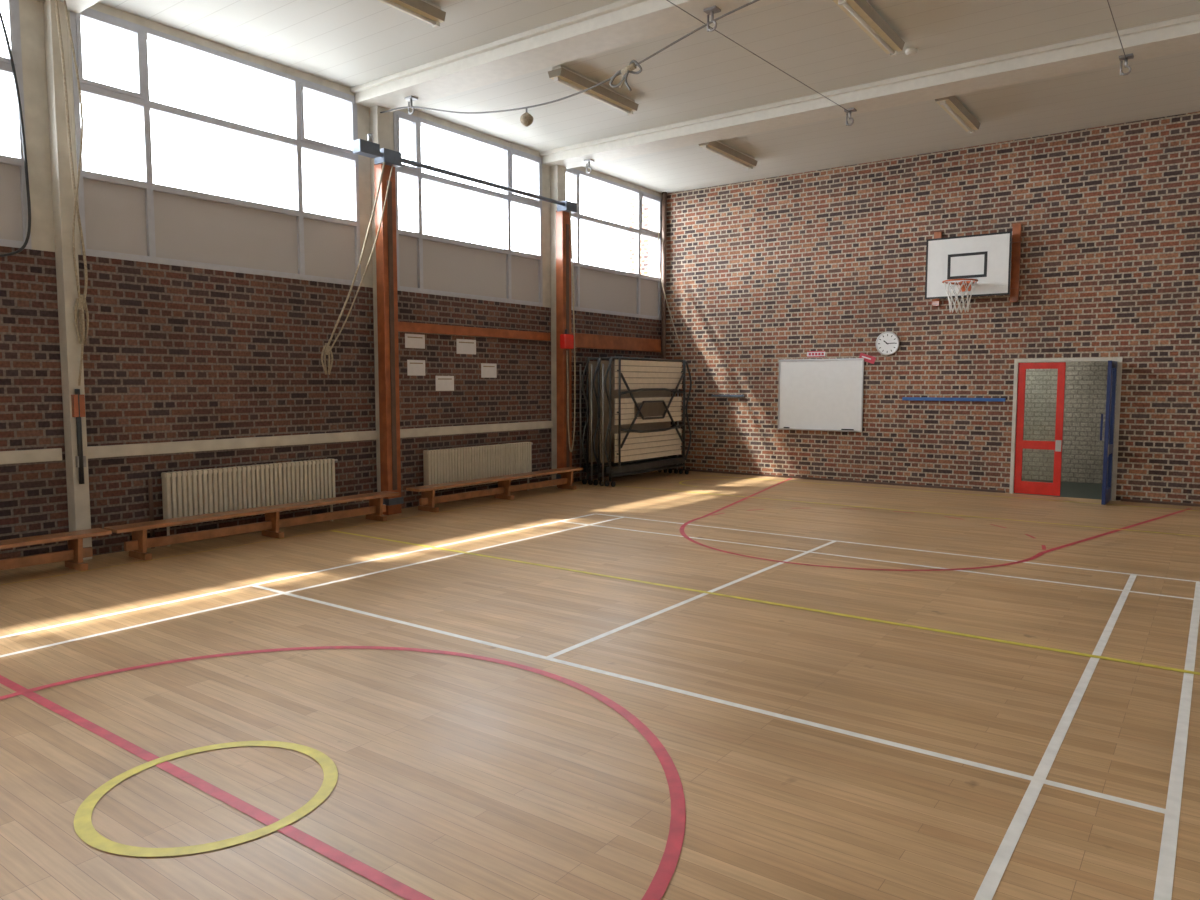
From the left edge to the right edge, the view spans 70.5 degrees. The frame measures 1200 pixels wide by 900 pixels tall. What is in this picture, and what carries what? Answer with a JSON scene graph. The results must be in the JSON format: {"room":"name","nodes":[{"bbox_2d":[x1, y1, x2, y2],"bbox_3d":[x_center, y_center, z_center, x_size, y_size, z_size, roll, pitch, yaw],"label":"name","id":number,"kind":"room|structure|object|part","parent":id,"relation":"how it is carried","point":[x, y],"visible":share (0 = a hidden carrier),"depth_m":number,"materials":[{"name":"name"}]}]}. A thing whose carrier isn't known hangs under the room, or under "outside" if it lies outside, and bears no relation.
{"room":"school gymnasium","nodes":[
{"label":"school gymnasium","id":0,"kind":"room"},
{"bbox_2d":[0,0,661,559],"bbox_3d":[-5.877,-1.427,6.350,0.280,5.050,23.455,3,6,36],"label":"wall","id":1,"kind":"structure","parent":0,"point":[172,353],"depth_m":8.88,"materials":[{"name":"brick"}]},
{"bbox_2d":[0,10,30,256],"bbox_3d":[-5.300,-2.760,6.730,0.042,2.356,1.317,3,6,36],"label":"cable","id":2,"kind":"object","parent":1,"relation":"attached to","point":[1,17],"visible":1,"depth_m":7.23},
{"bbox_2d":[0,0,31,248],"bbox_3d":[-5.855,-2.750,6.084,0.095,2.210,3.020,3,6,36],"label":"window","id":3,"kind":"structure","parent":1,"relation":"in","point":[13,192],"depth_m":7.24,"materials":[{"name":"white metal"}]},
{"bbox_2d":[148,478,154,547],"bbox_3d":[-4.361,0.616,8.248,0.037,0.680,0.037,-3,5,-31],"label":"pipe","id":4,"kind":"object","parent":1,"relation":"attached to","point":[150,486],"visible":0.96,"depth_m":8.23,"materials":[{"name":"metal"}]},
{"bbox_2d":[70,8,360,285],"bbox_3d":[-3.812,-2.969,8.867,0.095,2.210,3.100,3,6,36],"label":"window","id":5,"kind":"structure","parent":1,"relation":"in","point":[121,218],"depth_m":8.63,"materials":[{"name":"white metal"}]},
{"bbox_2d":[161,458,337,546],"bbox_3d":[-3.704,0.523,9.101,0.163,0.730,2.080,3,6,36],"label":"radiator","id":6,"kind":"object","parent":1,"relation":"attached to","point":[185,493],"visible":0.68,"depth_m":8.91,"materials":[{"name":"metal"}]},
{"bbox_2d":[0,421,552,463],"bbox_3d":[-6.711,0.238,5.070,0.035,0.110,20.200,3,6,36],"label":"trim","id":7,"kind":"structure","parent":1,"relation":"attached to","point":[55,454],"depth_m":9.03,"materials":[{"name":"beige paint"}]},
{"bbox_2d":[405,334,424,348],"bbox_3d":[-2.377,-1.399,10.902,0.005,0.180,0.330,3,6,36],"label":"paper","id":8,"kind":"object","parent":1,"relation":"attached to","point":[411,340],"visible":1,"depth_m":10.90,"materials":[{"name":"white paper"}]},
{"bbox_2d":[407,360,424,375],"bbox_3d":[-2.368,-1.061,10.941,0.005,0.200,0.300,3,6,36],"label":"paper","id":9,"kind":"object","parent":1,"relation":"attached to","point":[414,367],"visible":1,"depth_m":10.94,"materials":[{"name":"white paper"}]},
{"bbox_2d":[435,376,453,390],"bbox_3d":[-2.076,-0.893,11.355,0.005,0.200,0.330,3,6,36],"label":"paper","id":10,"kind":"object","parent":1,"relation":"attached to","point":[443,383],"visible":1,"depth_m":11.35,"materials":[{"name":"white paper"}]},
{"bbox_2d":[456,339,475,353],"bbox_3d":[-1.834,-1.417,11.646,0.005,0.200,0.370,3,6,36],"label":"paper","id":11,"kind":"object","parent":1,"relation":"attached to","point":[464,346],"visible":1,"depth_m":11.64,"materials":[{"name":"white paper"}]},
{"bbox_2d":[393,110,542,306],"bbox_3d":[-1.736,-3.191,11.695,0.095,2.210,2.830,3,6,36],"label":"window","id":12,"kind":"structure","parent":1,"relation":"in","point":[426,264],"depth_m":11.60,"materials":[{"name":"white metal"}]},
{"bbox_2d":[423,442,532,490],"bbox_3d":[-1.682,0.307,11.856,0.163,0.730,2.170,3,6,36],"label":"radiator","id":13,"kind":"object","parent":1,"relation":"attached to","point":[474,462],"visible":0.71,"depth_m":11.68,"materials":[{"name":"metal"}]},
{"bbox_2d":[481,363,496,377],"bbox_3d":[-1.574,-1.126,12.025,0.005,0.200,0.310,3,6,36],"label":"paper","id":14,"kind":"object","parent":1,"relation":"attached to","point":[488,370],"visible":1,"depth_m":12.02,"materials":[{"name":"white paper"}]},
{"bbox_2d":[398,322,660,351],"bbox_3d":[-0.759,-1.713,13.052,0.060,0.230,6.280,3,6,36],"label":"rail","id":15,"kind":"object","parent":1,"relation":"attached to","point":[593,341],"visible":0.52,"depth_m":12.77,"materials":[{"name":"red wood"}]},
{"bbox_2d":[566,168,661,319],"bbox_3d":[0.222,-3.401,14.362,0.095,2.210,2.960,3,6,36],"label":"window","id":16,"kind":"structure","parent":1,"relation":"in","point":[597,289],"depth_m":14.51,"materials":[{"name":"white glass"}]},
{"bbox_2d":[658,228,681,349],"bbox_3d":[1.261,-2.907,15.309,0.480,2.204,0.030,2,5,24],"label":"rope","id":17,"kind":"object","parent":16,"relation":"hanging from","point":[658,228],"visible":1,"depth_m":15.34,"materials":[{"name":"beige fabric"}]},
{"bbox_2d":[661,192,666,358],"bbox_3d":[1.168,-2.152,15.574,0.086,5.050,0.090,3,6,36],"label":"pipe","id":18,"kind":"object","parent":1,"relation":"attached to","point":[664,194],"visible":0.66,"depth_m":15.45,"materials":[{"name":"metal"}]},
{"bbox_2d":[380,0,759,126],"bbox_3d":[-0.539,-3.666,8.622,5.152,0.638,0.140,3,6,36],"label":"cable","id":19,"kind":"object","parent":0,"point":[526,119],"depth_m":8.13,"materials":[{"name":"grey metal"}]},
{"bbox_2d":[0,469,1199,899],"bbox_3d":[-0.898,1.379,4.155,11.200,0.200,26.050,3,6,36],"label":"floor","id":20,"kind":"structure","parent":0,"point":[460,778],"depth_m":4.29,"materials":[{"name":"brown wood"}]},
{"bbox_2d":[0,528,111,570],"bbox_3d":[-5.491,0.974,6.048,0.320,0.310,3.720,3,6,36],"label":"bench","id":21,"kind":"object","parent":20,"relation":"on","point":[73,557],"visible":1,"depth_m":7.20,"materials":[{"name":"brown wood"}]},
{"bbox_3d":[-5.491,0.837,6.037,0.250,0.035,3.720,3,6,36],"label":"seat","id":22,"kind":"part","parent":21,"relation":"part of","materials":[{"name":"brown wood"}]},
{"bbox_2d":[43,0,91,559],"bbox_3d":[-4.733,-1.520,7.545,0.150,5.049,0.130,3,6,36],"label":"column","id":23,"kind":"structure","parent":20,"relation":"on","point":[78,497],"depth_m":7.48,"materials":[{"name":"beige paint"}]},
{"bbox_2d":[71,389,85,483],"bbox_3d":[-4.654,-0.120,7.591,0.052,0.850,0.090,3,6,36],"label":"cleat","id":24,"kind":"object","parent":23,"relation":"attached to","point":[77,400],"visible":1,"depth_m":7.57,"materials":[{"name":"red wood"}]},
{"bbox_2d":[104,491,398,560],"bbox_3d":[-3.424,0.753,8.863,0.320,0.310,3.200,3,6,36],"label":"bench","id":25,"kind":"object","parent":20,"relation":"on","point":[137,548],"visible":0.98,"depth_m":8.61,"materials":[{"name":"brown wood"}]},
{"bbox_3d":[-3.424,0.616,8.852,0.250,0.035,3.200,3,6,36],"label":"seat","id":26,"kind":"part","parent":25,"relation":"part of","materials":[{"name":"brown wood"}]},
{"bbox_2d":[369,106,390,491],"bbox_3d":[-2.648,-1.744,10.384,0.150,5.049,0.200,3,6,36],"label":"column","id":27,"kind":"structure","parent":20,"relation":"on","point":[380,125],"depth_m":10.25,"materials":[{"name":"beige paint"}]},
{"bbox_2d":[321,133,576,514],"bbox_3d":[-1.764,-1.512,11.257,0.270,4.450,4.521,3,6,36],"label":"rig","id":28,"kind":"object","parent":20,"relation":"on","point":[386,161],"visible":0.98,"depth_m":10.29,"materials":[{"name":"red wood"}]},
{"bbox_3d":[-1.603,-3.610,11.279,0.210,0.270,4.030,3,6,36],"label":"rail","id":29,"kind":"part","parent":28,"relation":"part of","materials":[{"name":"black metal"}]},
{"bbox_2d":[406,467,582,511],"bbox_3d":[-1.328,0.524,11.769,0.320,0.310,3.300,3,6,36],"label":"bench","id":30,"kind":"object","parent":20,"relation":"on","point":[428,500],"visible":1,"depth_m":11.57,"materials":[{"name":"brown wood"}]},
{"bbox_3d":[-1.328,0.387,11.758,0.250,0.035,3.300,3,6,36],"label":"seat","id":31,"kind":"part","parent":30,"relation":"part of","materials":[{"name":"brown wood"}]},
{"bbox_2d":[550,165,565,485],"bbox_3d":[-0.640,-1.959,13.120,0.150,5.049,0.200,3,6,36],"label":"column","id":32,"kind":"structure","parent":20,"relation":"on","point":[557,172],"depth_m":13.01,"materials":[{"name":"beige paint"}]},
{"bbox_2d":[0,478,1190,899],"bbox_3d":[1.429,1.030,7.274,9.350,0.001,13.557,3,6,36],"label":"court","id":33,"kind":"object","parent":20,"relation":"on","point":[657,888],"visible":1,"depth_m":3.64,"materials":[{"name":"red paint"}]},
{"bbox_2d":[0,514,1199,899],"bbox_3d":[-1.530,1.344,3.294,6.115,0.001,13.322,3,6,36],"label":"court","id":34,"kind":"object","parent":20,"relation":"on","point":[1166,864],"visible":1,"depth_m":4.23,"materials":[{"name":"white paint"}]},
{"bbox_2d":[1,475,1199,856],"bbox_3d":[-1.362,1.321,3.571,9.268,0.001,21.970,3,6,36],"label":"court","id":35,"kind":"object","parent":20,"relation":"on","point":[83,826],"visible":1,"depth_m":3.54,"materials":[{"name":"yellow paint"}]},
{"bbox_2d":[580,357,666,484],"bbox_3d":[0.448,-0.526,14.273,0.189,2.009,2.611,3,6,36],"label":"table","id":36,"kind":"object","parent":20,"relation":"on","point":[586,468],"visible":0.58,"depth_m":13.40,"materials":[{"name":"black paint"}]},
{"bbox_3d":[0.444,-0.668,14.240,0.020,1.600,2.080,3,6,36],"label":"table panel","id":37,"kind":"part","parent":36,"relation":"part of","materials":[{"name":"grey laminate"}]},
{"bbox_2d":[591,357,680,485],"bbox_3d":[0.626,-0.516,14.143,0.189,2.009,2.611,3,6,36],"label":"table","id":38,"kind":"object","parent":20,"relation":"on","point":[614,393],"visible":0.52,"depth_m":13.42,"materials":[{"name":"black paint"}]},
{"bbox_3d":[0.622,-0.658,14.110,0.020,1.600,2.080,3,6,36],"label":"table panel","id":39,"kind":"part","parent":38,"relation":"part of","materials":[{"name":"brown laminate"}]},
{"bbox_2d":[602,357,691,486],"bbox_3d":[0.813,-0.505,14.006,0.214,2.009,2.611,3,6,36],"label":"table","id":40,"kind":"object","parent":20,"relation":"on","point":[631,374],"visible":1,"depth_m":13.81,"materials":[{"name":"black paint"}]},
{"bbox_2d":[98,0,1199,192],"bbox_3d":[-1.487,-3.792,2.941,11.200,0.200,24.055,3,6,36],"label":"ceiling","id":41,"kind":"structure","parent":0,"point":[348,43],"depth_m":9.24,"materials":[{"name":"beige paint"}]},
{"bbox_2d":[37,0,100,12],"bbox_3d":[-0.529,-3.715,4.260,10.600,0.160,0.600,3,6,36],"label":"ceiling beam","id":42,"kind":"structure","parent":41,"relation":"attached to","point":[76,6],"depth_m":7.39,"materials":[{"name":"white paint"}]},
{"bbox_2d":[55,0,88,343],"bbox_3d":[-4.614,-2.414,7.426,0.079,2.952,0.154,1,5,13],"label":"rope","id":43,"kind":"object","parent":41,"relation":"hanging from","point":[83,306],"visible":1,"depth_m":7.49,"materials":[{"name":"beige fabric"}]},
{"bbox_2d":[63,0,83,385],"bbox_3d":[-4.588,-2.231,7.454,0.136,3.322,0.037,-3,5,-33],"label":"rope","id":44,"kind":"object","parent":41,"relation":"hanging from","point":[65,4],"visible":1,"depth_m":7.43,"materials":[{"name":"beige fabric"}]},
{"bbox_2d":[378,0,445,27],"bbox_3d":[-1.940,-3.952,7.267,0.200,0.160,1.500,3,6,36],"label":"fluorescent ceiling light","id":45,"kind":"object","parent":41,"relation":"attached to","point":[424,10],"visible":1,"depth_m":7.63,"materials":[{"name":"beige paint"}]},
{"bbox_2d":[350,0,783,111],"bbox_3d":[1.527,-3.935,7.060,10.600,0.160,0.600,3,6,36],"label":"ceiling beam","id":46,"kind":"structure","parent":41,"relation":"attached to","point":[621,23],"depth_m":8.44,"materials":[{"name":"white paint"}]},
{"bbox_2d":[404,95,417,113],"bbox_3d":[-2.181,-3.977,9.804,0.120,0.187,0.100,3,6,36],"label":"pulley","id":47,"kind":"object","parent":46,"relation":"attached to","point":[411,98],"depth_m":9.79,"materials":[{"name":"silver metal"}]},
{"bbox_2d":[548,65,638,115],"bbox_3d":[-0.050,-4.154,9.841,0.200,0.160,1.500,3,6,36],"label":"fluorescent ceiling light","id":48,"kind":"object","parent":41,"relation":"attached to","point":[561,74],"visible":0.99,"depth_m":9.71,"materials":[{"name":"beige paint"}]},
{"bbox_2d":[699,140,757,169],"bbox_3d":[1.899,-4.363,12.496,0.200,0.160,1.500,3,6,36],"label":"fluorescent ceiling light","id":49,"kind":"object","parent":41,"relation":"attached to","point":[717,147],"visible":0.91,"depth_m":12.43,"materials":[{"name":"beige paint"}]},
{"bbox_2d":[833,0,904,56],"bbox_3d":[2.532,-4.006,7.957,0.200,0.160,1.500,3,6,36],"label":"fluorescent ceiling light","id":50,"kind":"object","parent":41,"relation":"attached to","point":[861,12],"visible":1,"depth_m":7.92,"materials":[{"name":"beige paint"}]},
{"bbox_2d":[540,14,1199,168],"bbox_3d":[3.547,-4.152,9.811,10.600,0.160,0.600,3,6,36],"label":"ceiling beam","id":51,"kind":"structure","parent":41,"relation":"attached to","point":[1178,35],"depth_m":9.65,"materials":[{"name":"white paint"}]},
{"bbox_2d":[584,159,593,172],"bbox_3d":[-0.162,-4.194,12.555,0.120,0.187,0.100,3,6,36],"label":"pulley","id":52,"kind":"object","parent":51,"relation":"attached to","point":[588,161],"depth_m":12.54,"materials":[{"name":"silver metal"}]},
{"bbox_2d":[905,48,916,55],"bbox_3d":[3.230,-4.128,8.802,0.120,0.050,0.120,3,6,36],"label":"smoke detector","id":53,"kind":"object","parent":41,"relation":"attached to","point":[910,51],"visible":1,"depth_m":8.77,"materials":[{"name":"beige paint"}]},
{"bbox_2d":[935,96,980,133],"bbox_3d":[4.481,-4.215,10.612,0.200,0.160,1.500,3,6,36],"label":"fluorescent ceiling light","id":54,"kind":"object","parent":41,"relation":"attached to","point":[951,105],"visible":0.91,"depth_m":10.52,"materials":[{"name":"beige paint"}]},
{"bbox_2d":[703,5,720,31],"bbox_3d":[0.990,-3.795,7.490,0.120,0.187,0.100,3,6,36],"label":"pulley","id":55,"kind":"object","parent":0,"point":[712,10],"depth_m":7.48,"materials":[{"name":"silver metal"}]},
{"bbox_2d":[667,0,849,111],"bbox_3d":[0.856,-3.869,7.564,0.338,0.018,6.870,3,6,36],"label":"wire","id":56,"kind":"object","parent":55,"relation":"attached to","point":[667,0],"depth_m":8.42,"materials":[{"name":"grey metal"}]},
{"bbox_2d":[844,108,856,125],"bbox_3d":[3.018,-4.011,10.235,0.120,0.187,0.100,3,6,36],"label":"pulley","id":57,"kind":"object","parent":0,"point":[850,109],"depth_m":10.22,"materials":[{"name":"silver metal"}]},
{"bbox_2d":[666,111,1199,503],"bbox_3d":[5.522,-1.926,12.694,11.160,5.050,0.280,3,6,36],"label":"wall","id":58,"kind":"structure","parent":0,"point":[760,273],"depth_m":12.78,"materials":[{"name":"brick"}]},
{"bbox_2d":[712,395,743,396],"bbox_3d":[2.255,-0.957,14.976,0.630,0.040,0.030,3,6,36],"label":"rail","id":59,"kind":"object","parent":58,"relation":"attached to","point":[712,395],"visible":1,"depth_m":14.96,"materials":[{"name":"metal"}]},
{"bbox_2d":[807,351,824,356],"bbox_3d":[3.561,-1.581,13.981,0.310,0.100,0.010,3,6,36],"label":"word sign","id":60,"kind":"object","parent":58,"relation":"attached to","point":[809,353],"visible":1,"depth_m":13.97,"materials":[{"name":"paper"}]},
{"bbox_2d":[778,358,863,431],"bbox_3d":[3.607,-0.907,13.962,1.450,1.180,0.069,3,6,36],"label":"whiteboard","id":61,"kind":"object","parent":58,"relation":"attached to","point":[814,394],"visible":1,"depth_m":13.95,"materials":[{"name":"plastic"}]},
{"bbox_2d":[859,353,875,363],"bbox_3d":[4.249,-1.456,13.484,0.281,0.185,0.008,3,6,36],"label":"sign","id":62,"kind":"object","parent":58,"relation":"attached to","point":[867,358],"visible":1,"depth_m":13.48,"materials":[{"name":"red paint"}]},
{"bbox_2d":[876,332,899,354],"bbox_3d":[4.499,-1.665,13.264,0.372,0.372,0.044,3,6,36],"label":"clock","id":63,"kind":"object","parent":58,"relation":"attached to","point":[887,343],"visible":1,"depth_m":13.25,"materials":[{"name":"plastic"}]},
{"bbox_2d":[672,468,1199,506],"bbox_3d":[5.435,0.583,12.771,10.600,0.035,0.015,3,6,36],"label":"baseboard","id":64,"kind":"structure","parent":58,"relation":"attached to","point":[726,472],"depth_m":13.30,"materials":[{"name":"paint"}]},
{"bbox_2d":[902,397,1005,401],"bbox_3d":[5.298,-0.762,12.757,1.470,0.050,0.030,3,6,36],"label":"strip","id":65,"kind":"object","parent":58,"relation":"attached to","point":[903,398],"visible":1,"depth_m":12.75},
{"bbox_2d":[925,224,1021,312],"bbox_3d":[5.247,-2.592,12.128,1.240,1.252,0.871,3,6,36],"label":"basketball hoop","id":66,"kind":"object","parent":58,"relation":"attached to","point":[977,265],"visible":1,"depth_m":12.19,"materials":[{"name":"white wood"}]},
{"bbox_2d":[1014,362,1065,495],"bbox_3d":[6.277,-0.303,12.118,0.600,1.885,0.049,3,6,36],"label":"door","id":67,"kind":"structure","parent":58,"relation":"in","point":[1025,487],"depth_m":12.11,"materials":[{"name":"red paint"}]},
{"bbox_3d":[6.468,-0.058,11.970,0.075,0.160,0.004,3,6,36],"label":"handle","id":68,"kind":"part","parent":67,"relation":"part of","materials":[{"name":"silver metal"}]},
{"bbox_2d":[1009,357,1122,500],"bbox_3d":[6.552,-0.314,11.965,1.330,1.950,0.160,3,6,36],"label":"trim","id":69,"kind":"structure","parent":58,"relation":"attached to","point":[1119,359],"depth_m":11.75,"materials":[{"name":"beige paint"}]},
{"bbox_2d":[1100,360,1116,504],"bbox_3d":[6.774,-0.241,11.324,0.106,1.885,0.600,3,6,37],"label":"door","id":70,"kind":"structure","parent":58,"relation":"in","point":[1112,365],"depth_m":11.14,"materials":[{"name":"blue paint"}]},
{"bbox_3d":[6.620,-0.193,11.126,0.105,0.560,0.075,3,6,36],"label":"handle","id":71,"kind":"part","parent":70,"relation":"part of","materials":[{"name":"blue metal"}]},
{"bbox_2d":[1022,361,1117,483],"bbox_3d":[8.123,-0.757,13.462,4.800,2.600,0.150,3,6,36],"label":"wall","id":72,"kind":"structure","parent":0,"point":[1085,382],"depth_m":13.75,"materials":[{"name":"beige paint"}]},
{"bbox_2d":[1107,0,1125,58],"bbox_3d":[3.253,-3.732,5.815,0.078,0.018,6.870,3,6,36],"label":"wire","id":73,"kind":"object","parent":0,"point":[1107,0],"depth_m":7.82,"materials":[{"name":"grey metal"}]},
{"bbox_2d":[1119,53,1133,75],"bbox_3d":[5.310,-3.880,8.563,0.120,0.187,0.100,3,6,36],"label":"hook","id":74,"kind":"object","parent":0,"point":[1128,56],"depth_m":8.55,"materials":[{"name":"silver metal"}]},
{"label":"outside","id":75,"kind":"structure","parent":0,"visible":0},
{"bbox_3d":[-23.044,0.672,16.971,39.700,0.200,80.000,3,6,36],"label":"ground","id":76,"kind":"structure","parent":75,"visible":0},
{"bbox_2d":[629,194,647,275],"bbox_3d":[1.096,-2.964,16.651,0.700,6.500,0.850,3,6,36],"label":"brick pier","id":77,"kind":"structure","parent":76,"relation":"on","point":[644,240],"depth_m":16.30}
]}

